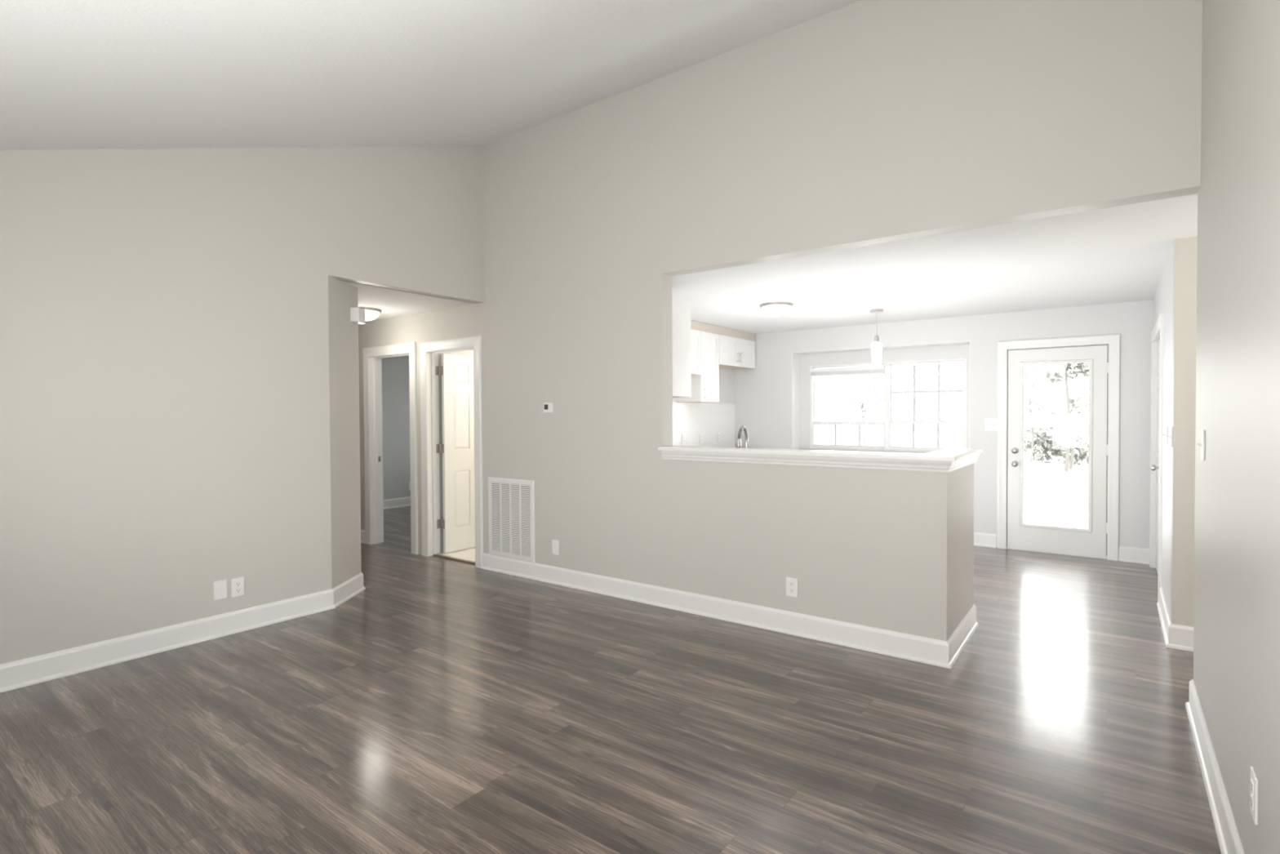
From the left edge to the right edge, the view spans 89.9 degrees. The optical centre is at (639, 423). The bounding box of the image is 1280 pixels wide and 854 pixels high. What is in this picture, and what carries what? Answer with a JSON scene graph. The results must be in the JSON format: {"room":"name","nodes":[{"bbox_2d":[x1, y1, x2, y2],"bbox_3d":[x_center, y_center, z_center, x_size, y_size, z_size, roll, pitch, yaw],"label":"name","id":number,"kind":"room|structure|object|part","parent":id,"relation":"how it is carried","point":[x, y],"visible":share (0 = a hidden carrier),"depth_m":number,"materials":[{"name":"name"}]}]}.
{"room":"living room","nodes":[
{"label":"living room","id":0,"kind":"room"},
{"bbox_2d":[0,145,484,664],"bbox_3d":[-2.823,-0.576,4.048,0.120,3.929,4.621,0,1,37],"label":"wall","id":1,"kind":"structure","parent":0,"point":[165,392],"depth_m":3.93,"materials":[{"name":"grey paint"}]},
{"bbox_2d":[213,579,226,600],"bbox_3d":[-2.699,1.070,4.122,0.008,0.122,0.076,0,1,37],"label":"blank plate","id":2,"kind":"object","parent":1,"relation":"attached to","point":[220,586],"visible":1,"depth_m":4.12,"materials":[{"name":"white plastic"}]},
{"bbox_2d":[231,577,244,597],"bbox_3d":[-2.638,1.074,4.204,0.009,0.122,0.076,0,1,37],"label":"power outlet","id":3,"kind":"object","parent":1,"relation":"attached to","point":[237,584],"visible":1,"depth_m":4.20,"materials":[{"name":"white plastic"}]},
{"bbox_2d":[235,581,240,586],"bbox_3d":[-2.636,1.053,4.202,0.004,0.030,0.034,0,1,37],"label":"receptacle","id":4,"kind":"object","parent":3,"relation":"attached to","point":[237,584],"depth_m":4.20,"materials":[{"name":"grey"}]},
{"bbox_2d":[235,587,240,593],"bbox_3d":[-2.636,1.095,4.203,0.004,0.030,0.034,0,1,37],"label":"receptacle","id":5,"kind":"object","parent":3,"relation":"attached to","point":[237,590],"depth_m":4.20,"materials":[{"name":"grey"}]},
{"bbox_2d":[350,307,366,324],"bbox_3d":[-2.238,-0.856,5.086,0.074,0.114,0.134,0,1,0],"label":"door chime","id":6,"kind":"object","parent":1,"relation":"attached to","point":[357,314],"visible":1,"depth_m":5.03,"materials":[{"name":"white plastic"}]},
{"bbox_2d":[328,275,361,588],"bbox_3d":[-3.943,0.126,6.120,4.379,2.470,0.496,0,1,37],"label":"wall","id":7,"kind":"structure","parent":0,"point":[344,363],"depth_m":4.92,"materials":[{"name":"grey paint"}]},
{"bbox_2d":[0,572,365,693],"bbox_3d":[-4.740,1.294,4.932,4.285,0.140,3.441,0,1,37],"label":"baseboard","id":8,"kind":"structure","parent":7,"relation":"attached to","point":[15,674],"depth_m":3.87,"materials":[{"name":"white wood"}]},
{"bbox_2d":[381,350,473,552],"bbox_3d":[-2.368,0.077,8.976,3.450,2.460,3.599,0,1,37],"label":"wall","id":9,"kind":"structure","parent":0,"point":[395,370],"depth_m":9.75,"materials":[{"name":"grey paint"}]},
{"bbox_2d":[382,496,410,509],"bbox_3d":[-2.372,1.218,8.939,3.200,0.140,3.499,0,1,37],"label":"baseboard","id":10,"kind":"structure","parent":9,"relation":"attached to","point":[403,501],"depth_m":9.79,"materials":[{"name":"white wood"}]},
{"bbox_2d":[0,0,862,150],"bbox_3d":[-0.811,-1.731,2.428,5.429,1.739,4.791,0,1,37],"label":"ceiling","id":11,"kind":"structure","parent":0,"point":[75,74],"depth_m":3.18,"materials":[{"name":"white paint"}]},
{"bbox_2d":[0,506,1221,853],"bbox_3d":[-0.650,1.369,4.847,11.200,0.072,8.431,0,1,37],"label":"floor","id":12,"kind":"structure","parent":0,"point":[446,705],"depth_m":2.85,"materials":[{"name":"brown wood"}]},
{"bbox_3d":[1.156,0.905,4.536,1.788,0.871,0.630,0,1,37],"label":"base cabinet","id":13,"kind":"object","parent":12,"relation":"on","visible":0},
{"bbox_3d":[0.596,0.445,4.940,3.178,0.038,0.628,0,1,37],"label":"countertop","id":14,"kind":"structure","parent":13,"relation":"on","visible":0},
{"bbox_2d":[736,425,748,447],"bbox_3d":[0.726,0.222,4.630,0.093,0.415,0.239,0,1,-11],"label":"tap","id":15,"kind":"object","parent":14,"relation":"on","point":[741,428],"visible":0.52,"depth_m":4.63,"materials":[{"name":"silver metal"}]},
{"bbox_2d":[672,368,734,403],"bbox_3d":[0.143,0.095,7.098,0.120,2.460,3.570,0,1,37],"label":"wall","id":16,"kind":"structure","parent":0,"point":[726,376],"depth_m":8.31,"materials":[{"name":"white paint"}]},
{"bbox_2d":[681,434,685,444],"bbox_3d":[0.509,0.182,7.468,0.009,0.122,0.076,0,1,37],"label":"power outlet","id":17,"kind":"object","parent":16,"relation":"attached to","point":[683,436],"visible":1,"depth_m":7.46,"materials":[{"name":"white plastic"}]},
{"bbox_2d":[690,328,700,374],"bbox_3d":[0.327,-0.789,6.968,0.318,0.490,0.760,0,1,37],"label":"upper cabinet","id":18,"kind":"object","parent":16,"relation":"attached to","point":[695,334],"visible":0.27,"depth_m":7.11,"materials":[{"name":"white paint"}]},
{"bbox_2d":[677,331,719,402],"bbox_3d":[0.694,-0.646,7.433,0.356,0.795,0.410,0,1,37],"label":"upper cabinet","id":19,"kind":"object","parent":16,"relation":"attached to","point":[705,385],"visible":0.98,"depth_m":7.32,"materials":[{"name":"white paint"}]},
{"bbox_3d":[0.799,-0.645,7.355,0.019,0.791,0.406,0,1,37],"label":"door","id":20,"kind":"part","parent":19,"relation":"part of","materials":[{"name":"white paint"}]},
{"bbox_2d":[699,432,702,443],"bbox_3d":[0.747,0.176,7.790,0.009,0.122,0.076,0,1,37],"label":"power outlet","id":21,"kind":"object","parent":16,"relation":"attached to","point":[701,433],"visible":1,"depth_m":7.79,"materials":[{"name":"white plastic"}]},
{"bbox_2d":[672,402,735,447],"bbox_3d":[0.195,0.077,7.059,0.010,0.632,3.566,0,1,37],"label":"backsplash","id":22,"kind":"structure","parent":16,"relation":"attached to","point":[691,420],"depth_m":7.85,"materials":[{"name":"white tile"}]},
{"bbox_2d":[717,431,720,441],"bbox_3d":[1.003,0.169,8.135,0.009,0.122,0.076,0,1,37],"label":"power outlet","id":23,"kind":"object","parent":16,"relation":"attached to","point":[718,433],"visible":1,"depth_m":8.13,"materials":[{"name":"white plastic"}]},
{"bbox_2d":[690,320,755,341],"bbox_3d":[0.728,-1.094,7.514,0.308,0.098,2.115,0,1,37],"label":"trim","id":24,"kind":"structure","parent":16,"relation":"attached to","point":[698,326],"depth_m":7.57,"materials":[{"name":"beige wood"}]},
{"bbox_2d":[719,334,755,369],"bbox_3d":[1.098,-0.879,7.976,0.356,0.350,0.940,0,1,37],"label":"upper cabinet","id":25,"kind":"object","parent":16,"relation":"attached to","point":[735,353],"visible":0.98,"depth_m":7.88,"materials":[{"name":"white paint"}]},
{"bbox_3d":[1.063,-0.875,7.709,0.019,0.346,0.466,0,1,37],"label":"door","id":26,"kind":"part","parent":25,"relation":"part of","materials":[{"name":"white paint"}]},
{"bbox_3d":[1.343,-0.882,8.087,0.019,0.346,0.466,0,1,37],"label":"door","id":27,"kind":"part","parent":25,"relation":"part of","materials":[{"name":"white paint"}]},
{"bbox_2d":[340,193,1197,333],"bbox_3d":[0.354,-1.171,6.179,11.200,0.100,5.756,0,1,37],"label":"ceiling","id":28,"kind":"structure","parent":0,"point":[1120,254],"depth_m":4.86,"materials":[{"name":"white paint"}]},
{"bbox_2d":[358,306,381,321],"bbox_3d":[-2.666,-1.044,6.211,0.300,0.123,0.300,0,1,37],"label":"ceiling light","id":29,"kind":"object","parent":28,"relation":"attached to","point":[371,313],"visible":0.5,"depth_m":6.14,"materials":[{"name":"white glass"}]},
{"bbox_2d":[759,302,793,317],"bbox_3d":[1.289,-1.062,6.056,0.316,0.123,0.316,0,1,37],"label":"ceiling light","id":30,"kind":"object","parent":28,"relation":"attached to","point":[775,309],"visible":1,"depth_m":5.96,"materials":[{"name":"white glass"}]},
{"bbox_2d":[870,308,883,366],"bbox_3d":[2.360,-0.852,6.388,0.124,0.565,0.124,0,1,37],"label":"pendant light","id":31,"kind":"object","parent":28,"relation":"hanging from","point":[876,347],"visible":1,"depth_m":6.36,"materials":[{"name":"silver metal"}]},
{"bbox_2d":[874,334,879,342],"bbox_3d":[2.360,-0.842,6.388,0.044,0.085,0.044,0,1,37],"label":"socket","id":32,"kind":"object","parent":31,"relation":"attached to","point":[876,338],"depth_m":6.37,"materials":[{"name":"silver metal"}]},
{"bbox_3d":[2.359,-0.992,6.386,0.009,0.234,0.009,0,1,37],"label":"rod","id":33,"kind":"part","parent":31,"relation":"part of","materials":[{"name":"silver metal"}]},
{"bbox_3d":[2.360,-0.693,6.390,0.104,0.247,0.104,0,1,37],"label":"lamp shade","id":34,"kind":"part","parent":31,"relation":"part of","materials":[{"name":"white glass"}]},
{"bbox_2d":[358,0,1202,640],"bbox_3d":[-0.066,-0.640,5.617,11.200,3.979,1.226,0,1,37],"label":"wall","id":35,"kind":"structure","parent":0,"point":[864,122],"depth_m":4.10,"materials":[{"name":"grey paint"}]},
{"bbox_2d":[360,529,364,543],"bbox_3d":[-3.945,1.245,7.750,2.248,0.140,0.026,0,1,37],"label":"baseboard","id":36,"kind":"structure","parent":35,"relation":"attached to","point":[362,531],"depth_m":7.10,"materials":[{"name":"white wood"}]},
{"bbox_2d":[362,342,417,554],"bbox_3d":[-2.606,0.248,6.835,0.957,2.150,0.170,0,1,37],"label":"door frame","id":37,"kind":"structure","parent":35,"relation":"in","point":[372,356],"depth_m":7.01,"materials":[{"name":"white wood"}]},
{"bbox_3d":[-2.561,0.259,6.895,0.907,2.125,0.020,0,1,37],"label":"casing","id":38,"kind":"part","parent":37,"relation":"part of","materials":[{"name":"white wood"}]},
{"bbox_2d":[433,553,475,564],"bbox_3d":[-1.778,1.322,6.240,0.722,0.014,0.035,0,1,37],"label":"trim","id":39,"kind":"structure","parent":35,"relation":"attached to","point":[436,554],"depth_m":6.25,"materials":[{"name":"brown"}]},
{"bbox_2d":[488,476,534,562],"bbox_3d":[-1.147,0.841,5.678,0.590,0.703,0.010,0,1,37],"label":"air vent","id":40,"kind":"object","parent":35,"relation":"in","point":[511,502],"visible":1,"depth_m":5.67,"materials":[{"name":"white metal"}]},
{"bbox_2d":[543,402,553,412],"bbox_3d":[-0.766,-0.135,5.367,0.102,0.080,0.025,0,1,37],"label":"thermostat","id":41,"kind":"object","parent":35,"relation":"attached to","point":[548,406],"visible":1,"depth_m":5.35,"materials":[{"name":"white plastic"}]},
{"bbox_2d":[551,539,559,555],"bbox_3d":[-0.707,1.034,5.357,0.076,0.122,0.008,0,1,37],"label":"blank plate","id":42,"kind":"object","parent":35,"relation":"attached to","point":[555,544],"visible":1,"depth_m":5.35,"materials":[{"name":"white plastic"}]},
{"bbox_2d":[671,297,691,397],"bbox_3d":[-0.093,-0.587,5.244,1.000,0.755,0.328,0,1,37],"label":"upper cabinet","id":43,"kind":"object","parent":35,"relation":"attached to","point":[681,308],"visible":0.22,"depth_m":4.97,"materials":[{"name":"white paint"}]},
{"bbox_3d":[0.199,-0.588,5.220,0.496,0.751,0.019,0,1,37],"label":"door","id":44,"kind":"part","parent":43,"relation":"part of","materials":[{"name":"white paint"}]},
{"bbox_2d":[481,552,978,668],"bbox_3d":[0.398,1.266,5.077,3.951,0.140,0.901,0,1,37],"label":"baseboard","id":45,"kind":"structure","parent":35,"relation":"attached to","point":[941,653],"depth_m":4.23,"materials":[{"name":"white wood"}]},
{"bbox_2d":[786,577,798,597],"bbox_3d":[0.975,1.050,4.111,0.080,0.122,0.009,0,1,37],"label":"power outlet","id":46,"kind":"object","parent":35,"relation":"attached to","point":[791,583],"visible":1,"depth_m":4.11,"materials":[{"name":"white plastic"}]},
{"bbox_2d":[789,581,794,586],"bbox_3d":[0.973,1.029,4.109,0.034,0.030,0.004,0,1,37],"label":"receptacle","id":47,"kind":"object","parent":46,"relation":"attached to","point":[791,583],"depth_m":4.11,"materials":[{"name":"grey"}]},
{"bbox_2d":[789,587,794,593],"bbox_3d":[0.973,1.071,4.109,0.034,0.030,0.004,0,1,37],"label":"receptacle","id":48,"kind":"object","parent":46,"relation":"attached to","point":[791,589],"depth_m":4.11,"materials":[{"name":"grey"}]},
{"bbox_2d":[660,450,980,471],"bbox_3d":[1.203,0.225,4.460,1.946,0.065,0.913,0,1,37],"label":"trim","id":49,"kind":"structure","parent":35,"relation":"on","point":[810,460],"depth_m":3.98,"materials":[{"name":"white wood"}]},
{"bbox_2d":[657,445,982,461],"bbox_3d":[1.203,0.179,4.462,1.976,0.026,0.945,0,1,37],"label":"ledge","id":50,"kind":"object","parent":35,"relation":"attached to","point":[951,454],"depth_m":3.97,"materials":[{"name":"white"}]},
{"bbox_2d":[1156,586,1193,651],"bbox_3d":[4.207,1.269,3.729,1.824,0.140,1.059,0,1,37],"label":"baseboard","id":51,"kind":"structure","parent":35,"relation":"attached to","point":[1180,637],"depth_m":3.84,"materials":[{"name":"white wood"}]},
{"bbox_2d":[734,299,1153,548],"bbox_3d":[3.110,0.026,7.363,4.572,2.560,0.390,0,1,37],"label":"wall","id":52,"kind":"structure","parent":0,"point":[762,393],"depth_m":6.75,"materials":[{"name":"white paint"}]},
{"bbox_2d":[809,362,886,450],"bbox_3d":[2.561,-0.205,7.887,0.945,1.050,0.094,0,1,37],"label":"window","id":53,"kind":"structure","parent":52,"relation":"in","point":[812,379],"depth_m":7.91,"materials":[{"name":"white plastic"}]},
{"bbox_2d":[809,365,884,376],"bbox_3d":[2.517,-0.637,7.823,0.905,0.093,0.044,0,1,37],"label":"window blind","id":54,"kind":"object","parent":53,"relation":"attached to","point":[859,370],"visible":1,"depth_m":7.80,"materials":[{"name":"white plastic"}]},
{"bbox_3d":[2.517,-0.598,7.823,0.895,0.014,0.036,0,1,37],"label":"rail","id":55,"kind":"part","parent":54,"relation":"part of","materials":[{"name":"white plastic"}]},
{"bbox_3d":[2.552,0.131,7.877,0.881,0.316,0.032,0,1,37],"label":"sash","id":56,"kind":"part","parent":53,"relation":"part of","materials":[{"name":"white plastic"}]},
{"bbox_3d":[2.571,-0.349,7.898,0.881,0.723,0.030,0,1,37],"label":"sash","id":57,"kind":"part","parent":53,"relation":"part of","materials":[{"name":"white plastic"}]},
{"bbox_2d":[791,341,970,448],"bbox_3d":[2.781,-0.265,7.512,2.003,1.240,0.252,0,1,37],"label":"trim","id":58,"kind":"structure","parent":52,"relation":"attached to","point":[796,357],"depth_m":8.02,"materials":[{"name":"white wood"}]},
{"bbox_2d":[886,358,967,452],"bbox_3d":[3.284,-0.200,7.351,0.855,1.050,0.094,0,1,37],"label":"window","id":59,"kind":"structure","parent":52,"relation":"in","point":[889,364],"depth_m":7.37,"materials":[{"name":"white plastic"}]},
{"bbox_3d":[3.275,0.127,7.341,0.791,0.333,0.032,0,1,37],"label":"sash","id":60,"kind":"part","parent":59,"relation":"part of","materials":[{"name":"white plastic"}]},
{"bbox_3d":[3.294,-0.353,7.362,0.791,0.706,0.030,0,1,37],"label":"sash","id":61,"kind":"part","parent":59,"relation":"part of","materials":[{"name":"glass"}]},
{"bbox_2d":[984,417,997,431],"bbox_3d":[3.667,0.010,6.691,0.122,0.135,0.024,0,1,37],"label":"light switch","id":62,"kind":"object","parent":52,"relation":"attached to","point":[990,424],"visible":1,"depth_m":6.70,"materials":[{"name":"white plastic"}]},
{"bbox_2d":[996,333,1119,560],"bbox_3d":[4.149,0.225,6.396,1.016,2.144,0.192,0,1,37],"label":"door","id":63,"kind":"structure","parent":52,"relation":"in","point":[1100,540],"depth_m":6.31,"materials":[{"name":"white wood"}]},
{"bbox_3d":[3.835,0.413,6.555,0.068,0.068,0.066,0,1,37],"label":"knob","id":64,"kind":"part","parent":63,"relation":"part of","materials":[{"name":"silver metal"}]},
{"bbox_3d":[4.127,0.214,6.369,0.608,1.681,0.010,0,1,37],"label":"glass frame","id":65,"kind":"part","parent":63,"relation":"part of","materials":[{"name":"glass"}]},
{"bbox_2d":[973,532,1149,564],"bbox_3d":[3.245,1.221,7.028,3.702,0.140,0.026,0,1,37],"label":"baseboard","id":66,"kind":"structure","parent":52,"relation":"attached to","point":[1130,554],"depth_m":6.05,"materials":[{"name":"white wood"}]},
{"bbox_2d":[1153,0,1279,853],"bbox_3d":[2.662,-0.599,2.274,1.000,3.979,8.301,0,1,37],"label":"wall","id":67,"kind":"structure","parent":0,"point":[1237,620],"depth_m":1.98,"materials":[{"name":"grey paint"}]},
{"bbox_2d":[1149,312,1164,601],"bbox_3d":[4.277,0.248,5.238,0.164,2.133,1.476,0,1,37],"label":"door","id":68,"kind":"structure","parent":67,"relation":"in","point":[1157,334],"depth_m":5.67,"materials":[{"name":"white wood"}]},
{"bbox_3d":[4.208,0.360,5.229,0.066,0.060,0.060,0,1,37],"label":"knob","id":69,"kind":"part","parent":68,"relation":"part of","materials":[{"name":"silver metal"}]},
{"bbox_2d":[1163,426,1168,444],"bbox_3d":[3.491,0.076,4.261,0.024,0.122,0.076,0,1,37],"label":"light switch","id":70,"kind":"object","parent":67,"relation":"attached to","point":[1166,427],"visible":0.98,"depth_m":4.24,"materials":[{"name":"white plastic"}]},
{"bbox_3d":[3.498,0.076,4.256,0.007,0.122,0.076,0,1,37],"label":"plate","id":71,"kind":"part","parent":70,"relation":"part of","materials":[{"name":"white plastic"}]},
{"bbox_2d":[1167,426,1173,446],"bbox_3d":[3.224,0.079,3.899,0.024,0.122,0.076,0,1,37],"label":"light switch","id":72,"kind":"object","parent":67,"relation":"attached to","point":[1171,437],"visible":1,"depth_m":3.86,"materials":[{"name":"white plastic"}]},
{"bbox_3d":[3.230,0.079,3.894,0.007,0.122,0.076,0,1,37],"label":"plate","id":73,"kind":"part","parent":72,"relation":"part of","materials":[{"name":"white plastic"}]},
{"bbox_2d":[1196,430,1204,460],"bbox_3d":[2.405,0.092,2.751,0.024,0.128,0.076,0,1,37],"label":"light switch","id":74,"kind":"object","parent":67,"relation":"attached to","point":[1202,445],"visible":1,"depth_m":2.72,"materials":[{"name":"white plastic"}]},
{"bbox_3d":[2.412,0.092,2.746,0.007,0.128,0.076,0,1,37],"label":"plate","id":75,"kind":"part","parent":74,"relation":"part of","materials":[{"name":"white plastic"}]},
{"bbox_2d":[1185,679,1244,853],"bbox_3d":[1.316,1.325,1.184,0.156,0.140,4.627,0,1,37],"label":"baseboard","id":76,"kind":"structure","parent":67,"relation":"attached to","point":[1228,836],"depth_m":2.31,"materials":[{"name":"white wood"}]},
{"bbox_2d":[1249,766,1258,824],"bbox_3d":[1.636,0.990,1.708,0.009,0.122,0.076,0,1,37],"label":"power outlet","id":77,"kind":"object","parent":67,"relation":"attached to","point":[1254,792],"visible":1,"depth_m":1.69,"materials":[{"name":"white plastic"}]},
{"bbox_2d":[1250,778,1253,795],"bbox_3d":[1.634,0.969,1.709,0.004,0.030,0.034,0,1,37],"label":"receptacle","id":78,"kind":"object","parent":77,"relation":"attached to","point":[1251,780],"depth_m":1.71,"materials":[{"name":"grey plastic"}]},
{"bbox_2d":[1250,794,1253,810],"bbox_3d":[1.634,1.010,1.710,0.004,0.030,0.034,0,1,37],"label":"receptacle","id":79,"kind":"object","parent":77,"relation":"attached to","point":[1251,795],"depth_m":1.70,"materials":[{"name":"grey plastic"}]},
{"bbox_3d":[-0.767,0.099,7.105,1.350,2.460,2.499,0,1,37],"label":"wall","id":80,"kind":"structure","parent":0,"visible":0},
{"bbox_2d":[419,335,483,568],"bbox_3d":[-1.575,0.254,6.505,0.922,2.138,0.866,0,1,37],"label":"door","id":81,"kind":"structure","parent":80,"relation":"in","point":[461,447],"depth_m":6.47,"materials":[{"name":"white wood"}]},
{"label":"outside","id":82,"kind":"structure","parent":0,"visible":0},
{"bbox_2d":[814,428,1088,528],"bbox_3d":[8.937,1.431,12.078,60.000,0.200,90.000,0,1,37],"label":"ground","id":83,"kind":"structure","parent":82,"point":[1053,495],"depth_m":15.09,"materials":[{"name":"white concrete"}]},
{"bbox_2d":[840,375,884,444],"bbox_3d":[6.897,-0.133,19.809,1.340,2.704,0.934,0,1,37],"label":"tree","id":84,"kind":"object","parent":83,"relation":"on","point":[860,405],"visible":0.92,"depth_m":19.71,"materials":[{"name":"grey plant"}]},
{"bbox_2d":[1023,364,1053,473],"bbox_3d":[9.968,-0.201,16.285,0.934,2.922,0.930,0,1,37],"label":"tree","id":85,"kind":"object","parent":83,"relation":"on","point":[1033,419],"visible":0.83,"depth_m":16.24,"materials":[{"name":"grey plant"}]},
{"bbox_2d":[1023,413,1088,465],"bbox_3d":[12.908,0.510,19.088,3.764,1.766,2.096,0,1,37],"label":"hedge","id":86,"kind":"object","parent":83,"relation":"on","point":[1042,442],"visible":0.41,"depth_m":19.23,"materials":[{"name":"green plant"}]},
{"bbox_2d":[1042,362,1088,471],"bbox_3d":[11.242,-1.046,16.502,1.746,4.593,1.932,-1,1,-31],"label":"tree","id":87,"kind":"object","parent":83,"relation":"on","point":[1082,368],"visible":0.12,"depth_m":16.64,"materials":[{"name":"grey plant"}]},
{"bbox_2d":[1043,394,1088,469],"bbox_3d":[11.760,0.216,17.330,1.434,2.041,0.932,0,1,37],"label":"tree","id":88,"kind":"object","parent":83,"relation":"on","point":[1053,415],"visible":0.79,"depth_m":17.34,"materials":[{"name":"grey plant"}]}
]}

